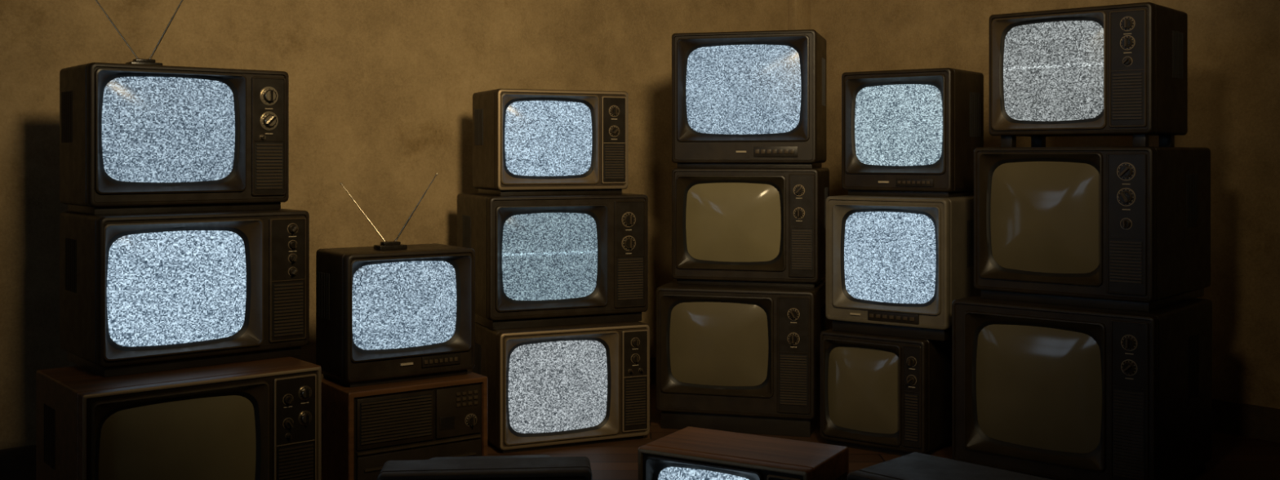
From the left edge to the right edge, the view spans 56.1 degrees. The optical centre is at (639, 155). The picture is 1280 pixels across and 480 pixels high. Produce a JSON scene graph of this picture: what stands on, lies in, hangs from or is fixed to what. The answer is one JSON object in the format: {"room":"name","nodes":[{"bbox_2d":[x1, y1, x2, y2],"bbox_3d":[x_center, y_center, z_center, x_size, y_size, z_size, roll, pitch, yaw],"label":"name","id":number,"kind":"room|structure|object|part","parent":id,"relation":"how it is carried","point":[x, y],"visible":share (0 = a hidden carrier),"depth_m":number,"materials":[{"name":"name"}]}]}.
{"room":"television storage room","nodes":[
{"label":"television storage room","id":0,"kind":"room"},
{"bbox_2d":[0,0,788,449],"bbox_3d":[-1.956,-0.350,3.931,7.440,2.800,0.120,0,0,-40],"label":"wall","id":1,"kind":"structure","parent":0,"point":[381,92],"depth_m":4.58,"materials":[{"name":"paint"}]},
{"bbox_2d":[0,356,655,479],"bbox_3d":[-1.919,0.990,3.872,7.180,0.120,0.018,0,0,-40],"label":"baseboard","id":2,"kind":"structure","parent":1,"relation":"attached to","point":[19,463],"depth_m":3.82,"materials":[{"name":"brown wood"}]},
{"bbox_2d":[788,0,809,30],"bbox_3d":[0.816,-0.350,6.144,0.110,2.800,0.055,0,0,-40],"label":"trim","id":3,"kind":"structure","parent":1,"relation":"attached to","point":[798,10],"depth_m":6.11,"materials":[{"name":"paint"}]},
{"bbox_2d":[487,383,1279,479],"bbox_3d":[0.397,1.100,1.128,7.440,0.100,7.440,0,0,-40],"label":"floor","id":4,"kind":"structure","parent":0,"point":[1234,457],"depth_m":4.22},
{"bbox_2d":[35,356,321,479],"bbox_3d":[-1.306,0.824,3.393,0.645,0.452,0.534,0,0,-40],"label":"television","id":5,"kind":"object","parent":4,"relation":"on","point":[258,420],"visible":0.99,"depth_m":3.23,"materials":[{"name":"brown wood"}]},
{"bbox_2d":[59,208,309,377],"bbox_3d":[-1.359,0.381,3.566,0.598,0.434,0.504,0,0,-40],"label":"television","id":6,"kind":"object","parent":5,"relation":"on","point":[145,292],"visible":0.99,"depth_m":3.38,"materials":[{"name":"black plastic"}]},
{"bbox_2d":[59,62,288,214],"bbox_3d":[-1.409,-0.046,3.612,0.575,0.420,0.434,0,0,-40],"label":"television","id":7,"kind":"object","parent":6,"relation":"on","point":[135,139],"visible":1,"depth_m":3.45,"materials":[{"name":"black plastic"}]},
{"bbox_2d":[95,0,182,65],"bbox_3d":[-1.466,-0.423,3.485,0.420,0.334,0.091,0,0,-10],"label":"antenna","id":8,"kind":"object","parent":7,"relation":"on","point":[138,60],"visible":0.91,"depth_m":3.48,"materials":[{"name":"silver metal"}]},
{"bbox_3d":[-1.563,-0.429,3.486,0.235,0.321,0.014,0,0,3],"label":"rod","id":9,"kind":"part","parent":8,"relation":"part of","materials":[{"name":"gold metal"}]},
{"bbox_3d":[-1.346,-0.429,3.492,0.185,0.321,0.014,0,0,4],"label":"rod","id":10,"kind":"part","parent":8,"relation":"part of","materials":[{"name":"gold metal"}]},
{"bbox_3d":[-1.125,-0.054,3.585,0.015,0.015,0.028,0,0,-40],"label":"knob","id":11,"kind":"part","parent":7,"relation":"part of","materials":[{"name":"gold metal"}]},
{"bbox_3d":[-1.117,-0.058,3.608,0.105,0.356,0.010,0,0,-40],"label":"control panel","id":12,"kind":"part","parent":7,"relation":"part of","materials":[{"name":"black plastic"}]},
{"bbox_2d":[255,142,282,189],"bbox_3d":[-1.115,0.033,3.606,0.085,0.139,0.009,0,0,-40],"label":"speaker grille","id":13,"kind":"object","parent":7,"relation":"attached to","point":[268,156],"depth_m":3.60,"materials":[{"name":"black plastic"}]},
{"bbox_3d":[-1.109,-0.104,3.599,0.056,0.056,0.028,0,0,-40],"label":"knob","id":14,"kind":"part","parent":7,"relation":"part of","materials":[{"name":"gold metal"}]},
{"bbox_3d":[-1.109,-0.179,3.599,0.056,0.056,0.028,0,0,-40],"label":"knob","id":15,"kind":"part","parent":7,"relation":"part of","materials":[{"name":"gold metal"}]},
{"bbox_3d":[-1.039,0.365,3.540,0.113,0.362,0.010,0,0,-40],"label":"control panel","id":16,"kind":"part","parent":6,"relation":"part of","materials":[{"name":"black plastic"}]},
{"bbox_2d":[272,281,302,337],"bbox_3d":[-1.037,0.454,3.538,0.093,0.156,0.009,0,0,-40],"label":"speaker grille","id":17,"kind":"object","parent":6,"relation":"attached to","point":[287,296],"depth_m":3.53,"materials":[{"name":"black plastic"}]},
{"bbox_3d":[-1.021,0.264,3.539,0.028,0.028,0.028,0,0,-40],"label":"knob","id":18,"kind":"part","parent":6,"relation":"part of","materials":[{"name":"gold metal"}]},
{"bbox_3d":[-1.021,0.343,3.539,0.028,0.028,0.028,0,0,-40],"label":"knob","id":19,"kind":"part","parent":6,"relation":"part of","materials":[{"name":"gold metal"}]},
{"bbox_3d":[-1.021,0.303,3.539,0.028,0.028,0.028,0,0,-40],"label":"knob","id":20,"kind":"part","parent":6,"relation":"part of","materials":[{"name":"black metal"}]},
{"bbox_3d":[-1.021,0.217,3.539,0.033,0.033,0.028,0,0,-40],"label":"knob","id":21,"kind":"part","parent":6,"relation":"part of","materials":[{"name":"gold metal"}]},
{"bbox_3d":[-0.976,0.747,3.339,0.031,0.031,0.028,0,0,-40],"label":"knob","id":22,"kind":"part","parent":5,"relation":"part of","materials":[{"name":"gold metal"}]},
{"bbox_3d":[-0.976,0.680,3.339,0.031,0.031,0.028,0,0,-40],"label":"knob","id":23,"kind":"part","parent":5,"relation":"part of","materials":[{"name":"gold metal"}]},
{"bbox_3d":[-0.976,0.782,3.339,0.015,0.015,0.028,0,0,-40],"label":"knob","id":24,"kind":"part","parent":5,"relation":"part of","materials":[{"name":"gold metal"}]},
{"bbox_3d":[-0.966,0.813,3.363,0.125,0.390,0.010,0,0,-40],"label":"control panel","id":25,"kind":"part","parent":5,"relation":"part of","materials":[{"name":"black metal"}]},
{"bbox_2d":[277,443,313,479],"bbox_3d":[-0.965,0.901,3.361,0.105,0.176,0.009,0,0,-40],"label":"speaker grille","id":26,"kind":"object","parent":5,"relation":"attached to","point":[295,460],"depth_m":3.36,"materials":[{"name":"black"}]},
{"bbox_3d":[-0.938,0.739,3.372,0.041,0.041,0.028,0,0,-40],"label":"knob","id":27,"kind":"part","parent":5,"relation":"part of","materials":[{"name":"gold metal"}]},
{"bbox_3d":[-0.938,0.669,3.372,0.041,0.041,0.028,0,0,-40],"label":"knob","id":28,"kind":"part","parent":5,"relation":"part of","materials":[{"name":"gold metal"}]},
{"bbox_2d":[321,370,487,479],"bbox_3d":[-0.753,0.872,3.760,0.455,0.357,0.364,0,0,-35],"label":"console","id":29,"kind":"object","parent":4,"relation":"on","point":[364,428],"visible":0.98,"depth_m":3.61,"materials":[{"name":"brown wood"}]},
{"bbox_2d":[315,243,475,387],"bbox_3d":[-0.791,0.493,3.813,0.427,0.400,0.354,0,0,-35],"label":"television","id":30,"kind":"object","parent":29,"relation":"on","point":[400,315],"visible":1,"depth_m":3.68,"materials":[{"name":"black plastic"}]},
{"bbox_2d":[340,173,437,249],"bbox_3d":[-0.785,0.174,3.755,0.297,0.238,0.082,0,0,-14],"label":"antenna","id":31,"kind":"object","parent":30,"relation":"on","point":[385,245],"visible":1,"depth_m":3.75,"materials":[{"name":"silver metal"}]},
{"bbox_3d":[-0.862,0.182,3.753,0.153,0.196,0.014,0,0,5],"label":"rod","id":32,"kind":"part","parent":31,"relation":"part of","materials":[{"name":"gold metal"}]},
{"bbox_3d":[-0.705,0.167,3.758,0.144,0.226,0.014,0,0,5],"label":"rod","id":33,"kind":"part","parent":31,"relation":"part of","materials":[{"name":"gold metal"}]},
{"bbox_2d":[360,393,431,445],"bbox_3d":[-0.728,0.787,3.584,0.228,0.125,0.009,0,0,-35],"label":"speaker grille","id":34,"kind":"object","parent":29,"relation":"attached to","point":[385,419],"depth_m":3.58,"materials":[{"name":"black"}]},
{"bbox_3d":[-0.520,0.822,3.718,0.041,0.041,0.028,0,0,-35],"label":"knob","id":35,"kind":"part","parent":29,"relation":"part of","materials":[{"name":"black plastic"}]},
{"bbox_2d":[377,454,592,479],"bbox_3d":[-0.360,0.880,2.838,0.482,0.340,0.364,0,0,-5],"label":"television","id":36,"kind":"object","parent":4,"relation":"on","point":[531,467],"visible":1,"depth_m":2.73,"materials":[{"name":"grey plastic"}]},
{"bbox_2d":[467,320,649,453],"bbox_3d":[-0.319,0.836,4.526,0.582,0.428,0.504,0,0,-24],"label":"television","id":37,"kind":"object","parent":4,"relation":"on","point":[569,385],"visible":0.91,"depth_m":4.33,"materials":[{"name":"brown plastic"}]},
{"bbox_2d":[457,193,648,329],"bbox_3d":[-0.347,0.385,4.593,0.621,0.475,0.524,0,0,-24],"label":"television","id":38,"kind":"object","parent":37,"relation":"on","point":[541,260],"visible":0.94,"depth_m":4.39,"materials":[{"name":"black plastic"}]},
{"bbox_2d":[472,88,627,195],"bbox_3d":[-0.362,-0.048,4.615,0.518,0.389,0.464,0,0,-24],"label":"television","id":39,"kind":"object","parent":38,"relation":"on","point":[526,142],"visible":1,"depth_m":4.44,"materials":[{"name":"brown plastic"}]},
{"bbox_3d":[-0.098,-0.059,4.507,0.100,0.327,0.010,0,0,-24],"label":"control panel","id":40,"kind":"part","parent":39,"relation":"part of","materials":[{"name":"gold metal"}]},
{"bbox_2d":[604,145,623,179],"bbox_3d":[-0.097,0.025,4.505,0.080,0.128,0.009,0,0,-24],"label":"speaker grille","id":41,"kind":"object","parent":39,"relation":"attached to","point":[613,154],"depth_m":4.50,"materials":[{"name":"brown plastic"}]},
{"bbox_3d":[-0.093,-0.091,4.496,0.044,0.044,0.028,0,0,-24],"label":"knob","id":42,"kind":"part","parent":39,"relation":"part of","materials":[{"name":"gold metal"}]},
{"bbox_3d":[-0.093,-0.166,4.496,0.044,0.044,0.028,0,0,-24],"label":"knob","id":43,"kind":"part","parent":39,"relation":"part of","materials":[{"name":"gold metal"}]},
{"bbox_3d":[-0.038,0.326,4.459,0.056,0.056,0.028,0,0,-24],"label":"knob","id":44,"kind":"part","parent":38,"relation":"part of","materials":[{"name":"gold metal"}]},
{"bbox_3d":[-0.038,0.239,4.459,0.056,0.056,0.028,0,0,-24],"label":"knob","id":45,"kind":"part","parent":38,"relation":"part of","materials":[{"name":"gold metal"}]},
{"bbox_3d":[-0.038,0.366,4.473,0.125,0.398,0.010,0,0,-24],"label":"control panel","id":46,"kind":"part","parent":38,"relation":"part of","materials":[{"name":"black plastic"}]},
{"bbox_2d":[617,257,643,300],"bbox_3d":[-0.037,0.460,4.470,0.105,0.155,0.009,0,0,-24],"label":"speaker grille","id":47,"kind":"object","parent":38,"relation":"attached to","point":[629,269],"depth_m":4.47,"materials":[{"name":"black plastic"}]},
{"bbox_3d":[-0.018,0.828,4.413,0.103,0.371,0.010,0,0,-24],"label":"control panel","id":48,"kind":"part","parent":37,"relation":"part of","materials":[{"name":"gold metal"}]},
{"bbox_2d":[625,377,645,426],"bbox_3d":[-0.017,0.905,4.410,0.083,0.171,0.009,0,0,-24],"label":"speaker grille","id":49,"kind":"object","parent":37,"relation":"attached to","point":[635,388],"depth_m":4.41,"materials":[{"name":"black plastic"}]},
{"bbox_3d":[-0.013,0.746,4.402,0.036,0.036,0.028,0,0,-24],"label":"knob","id":50,"kind":"part","parent":37,"relation":"part of","materials":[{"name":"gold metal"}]},
{"bbox_3d":[-0.013,0.686,4.402,0.036,0.036,0.028,0,0,-24],"label":"knob","id":51,"kind":"part","parent":37,"relation":"part of","materials":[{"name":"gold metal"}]},
{"bbox_2d":[655,279,826,437],"bbox_3d":[0.411,0.777,4.742,0.610,0.545,0.504,0,0,15],"label":"television","id":52,"kind":"object","parent":4,"relation":"on","point":[742,359],"visible":0.98,"depth_m":4.54,"materials":[{"name":"black plastic"}]},
{"bbox_2d":[671,167,829,288],"bbox_3d":[0.456,0.278,4.836,0.576,0.455,0.484,0,0,15],"label":"television","id":53,"kind":"object","parent":52,"relation":"on","point":[756,227],"visible":0.98,"depth_m":4.64,"materials":[{"name":"black plastic"}]},
{"bbox_2d":[671,29,826,168],"bbox_3d":[0.458,-0.217,4.896,0.573,0.534,0.464,0,0,15],"label":"television","id":54,"kind":"object","parent":53,"relation":"on","point":[743,99],"visible":1,"depth_m":4.69,"materials":[{"name":"black plastic"}]},
{"bbox_3d":[0.604,0.219,4.561,0.044,0.044,0.028,0,0,15],"label":"knob","id":55,"kind":"part","parent":53,"relation":"part of","materials":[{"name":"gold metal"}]},
{"bbox_3d":[0.604,0.133,4.561,0.044,0.044,0.028,0,0,15],"label":"knob","id":56,"kind":"part","parent":53,"relation":"part of","materials":[{"name":"gold metal"}]},
{"bbox_3d":[0.616,0.267,4.570,0.098,0.393,0.010,0,0,15],"label":"control panel","id":57,"kind":"part","parent":53,"relation":"part of","materials":[{"name":"black plastic"}]},
{"bbox_2d":[791,229,812,270],"bbox_3d":[0.616,0.359,4.567,0.078,0.153,0.009,0,0,15],"label":"speaker grille","id":58,"kind":"object","parent":53,"relation":"attached to","point":[802,239],"depth_m":4.56,"materials":[{"name":"black plastic"}]},
{"bbox_2d":[779,354,807,405],"bbox_3d":[0.571,0.835,4.462,0.102,0.186,0.009,0,0,15],"label":"speaker grille","id":59,"kind":"object","parent":52,"relation":"attached to","point":[793,367],"depth_m":4.46,"materials":[{"name":"black plastic"}]},
{"bbox_3d":[0.569,0.681,4.453,0.046,0.046,0.028,0,0,15],"label":"knob","id":60,"kind":"part","parent":52,"relation":"part of","materials":[{"name":"gold metal"}]},
{"bbox_3d":[0.569,0.590,4.453,0.046,0.046,0.028,0,0,15],"label":"knob","id":61,"kind":"part","parent":52,"relation":"part of","materials":[{"name":"gold metal"}]},
{"bbox_3d":[0.572,0.742,4.465,0.122,0.433,0.010,0,0,15],"label":"control panel","id":62,"kind":"part","parent":52,"relation":"part of","materials":[{"name":"black plastic"}]},
{"bbox_2d":[638,426,848,479],"bbox_3d":[0.256,0.880,2.933,0.447,0.340,0.334,0,0,30],"label":"television","id":63,"kind":"object","parent":4,"relation":"on","point":[688,453],"visible":1,"depth_m":2.88,"materials":[{"name":"brown wood"}]},
{"bbox_3d":[0.329,0.869,2.728,0.085,0.278,0.010,0,0,30],"label":"control panel","id":64,"kind":"part","parent":63,"relation":"part of","materials":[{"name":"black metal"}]},
{"bbox_2d":[820,328,951,455],"bbox_3d":[0.925,0.844,4.393,0.406,0.413,0.424,0,0,36],"label":"television","id":65,"kind":"object","parent":4,"relation":"on","point":[888,394],"visible":0.94,"depth_m":4.25,"materials":[{"name":"black plastic"}]},
{"bbox_2d":[825,195,981,341],"bbox_3d":[0.975,0.393,4.384,0.465,0.489,0.404,0,0,36],"label":"television","id":66,"kind":"object","parent":65,"relation":"on","point":[895,266],"visible":0.92,"depth_m":4.22,"materials":[{"name":"grey plastic"}]},
{"bbox_2d":[841,67,983,197],"bbox_3d":[1.036,-0.080,4.489,0.427,0.456,0.414,0,0,36],"label":"television","id":67,"kind":"object","parent":66,"relation":"on","point":[905,132],"visible":0.98,"depth_m":4.33,"materials":[{"name":"black plastic"}]},
{"bbox_2d":[905,393,918,441],"bbox_3d":[0.940,0.906,4.149,0.049,0.162,0.009,0,0,36],"label":"speaker grille","id":68,"kind":"object","parent":65,"relation":"attached to","point":[911,399],"depth_m":4.15,"materials":[{"name":"black plastic"}]},
{"bbox_3d":[0.934,0.776,4.142,0.036,0.036,0.028,0,0,36],"label":"knob","id":69,"kind":"part","parent":65,"relation":"part of","materials":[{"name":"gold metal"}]},
{"bbox_3d":[0.934,0.713,4.142,0.036,0.036,0.028,0,0,36],"label":"knob","id":70,"kind":"part","parent":65,"relation":"part of","materials":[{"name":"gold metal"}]},
{"bbox_3d":[0.941,0.833,4.152,0.069,0.351,0.010,0,0,36],"label":"control panel","id":71,"kind":"part","parent":65,"relation":"part of","materials":[{"name":"black plastic"}]},
{"bbox_2d":[846,452,1052,479],"bbox_3d":[0.751,0.882,2.645,0.364,0.335,0.502,0,0,-45],"label":"television","id":72,"kind":"object","parent":4,"relation":"on","point":[914,465],"visible":1,"depth_m":2.72,"materials":[{"name":"grey plastic"}]},
{"bbox_2d":[951,294,1212,479],"bbox_3d":[1.506,0.765,4.040,0.658,0.570,0.724,0,0,41],"label":"television","id":73,"kind":"object","parent":4,"relation":"on","point":[1050,391],"visible":0.98,"depth_m":3.78,"materials":[{"name":"black plastic"}]},
{"bbox_2d":[973,146,1210,311],"bbox_3d":[1.563,0.227,4.097,0.586,0.507,0.734,0,0,41],"label":"television","id":74,"kind":"object","parent":73,"relation":"on","point":[1113,228],"visible":1,"depth_m":3.84,"materials":[{"name":"black plastic"}]},
{"bbox_2d":[988,2,1187,147],"bbox_3d":[1.523,-0.251,4.043,0.537,0.448,0.494,0,0,41],"label":"television","id":75,"kind":"object","parent":74,"relation":"on","point":[1120,69],"visible":0.99,"depth_m":3.87,"materials":[{"name":"black plastic"}]},
{"bbox_2d":[1112,72,1142,119],"bbox_3d":[1.522,-0.184,3.747,0.093,0.146,0.009,0,0,41],"label":"speaker grille","id":76,"kind":"object","parent":75,"relation":"attached to","point":[1127,87],"depth_m":3.74,"materials":[{"name":"black plastic"}]},
{"bbox_3d":[1.516,-0.294,3.740,0.031,0.031,0.028,0,0,41],"label":"knob","id":77,"kind":"part","parent":75,"relation":"part of","materials":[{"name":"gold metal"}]},
{"bbox_3d":[1.516,-0.352,3.740,0.046,0.046,0.028,0,0,41],"label":"knob","id":78,"kind":"part","parent":75,"relation":"part of","materials":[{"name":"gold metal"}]},
{"bbox_3d":[1.516,-0.411,3.740,0.046,0.046,0.028,0,0,41],"label":"knob","id":79,"kind":"part","parent":75,"relation":"part of","materials":[{"name":"gold metal"}]},
{"bbox_3d":[1.524,-0.272,3.749,0.113,0.366,0.010,0,0,41],"label":"control panel","id":80,"kind":"part","parent":75,"relation":"part of","materials":[{"name":"black plastic"}]},
{"bbox_2d":[1109,240,1142,284],"bbox_3d":[1.498,0.328,3.698,0.100,0.130,0.009,0,0,41],"label":"speaker grille","id":81,"kind":"object","parent":74,"relation":"attached to","point":[1126,256],"depth_m":3.70,"materials":[{"name":"black plastic"}]},
{"bbox_3d":[1.492,0.210,3.691,0.036,0.036,0.028,0,0,41],"label":"knob","id":82,"kind":"part","parent":74,"relation":"part of","materials":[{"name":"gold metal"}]},
{"bbox_3d":[1.492,0.128,3.691,0.056,0.056,0.028,0,0,41],"label":"knob","id":83,"kind":"part","parent":74,"relation":"part of","materials":[{"name":"gold metal"}]},
{"bbox_3d":[1.492,0.050,3.691,0.056,0.056,0.028,0,0,41],"label":"knob","id":84,"kind":"part","parent":74,"relation":"part of","materials":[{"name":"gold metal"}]},
{"bbox_3d":[1.500,0.210,3.700,0.120,0.435,0.010,0,0,41],"label":"control panel","id":85,"kind":"part","parent":74,"relation":"part of","materials":[{"name":"black plastic"}]},
{"bbox_3d":[1.469,0.639,3.611,0.049,0.049,0.028,0,0,41],"label":"knob","id":86,"kind":"part","parent":73,"relation":"part of","materials":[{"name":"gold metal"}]},
{"bbox_3d":[1.469,0.565,3.611,0.049,0.049,0.028,0,0,41],"label":"knob","id":87,"kind":"part","parent":73,"relation":"part of","materials":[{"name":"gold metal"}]},
{"bbox_2d":[1113,388,1145,479],"bbox_3d":[1.475,0.841,3.619,0.092,0.264,0.009,0,0,41],"label":"speaker grille","id":88,"kind":"object","parent":73,"relation":"attached to","point":[1129,404],"depth_m":3.62,"materials":[{"name":"black"}]},
{"bbox_3d":[1.477,0.749,3.620,0.112,0.498,0.010,0,0,41],"label":"control panel","id":89,"kind":"part","parent":73,"relation":"part of","materials":[{"name":"black plastic"}]},
{"bbox_2d":[809,0,1279,408],"bbox_3d":[3.239,-0.350,3.435,0.120,2.800,7.320,0,0,-40],"label":"wall","id":90,"kind":"structure","parent":0,"point":[1233,46],"depth_m":4.56,"materials":[{"name":"paint"}]},
{"bbox_2d":[1212,398,1279,442],"bbox_3d":[3.148,0.990,3.437,0.018,0.120,7.200,0,0,-40],"label":"baseboard","id":91,"kind":"structure","parent":90,"relation":"attached to","point":[1254,421],"depth_m":4.48,"materials":[{"name":"brown wood"}]}
]}

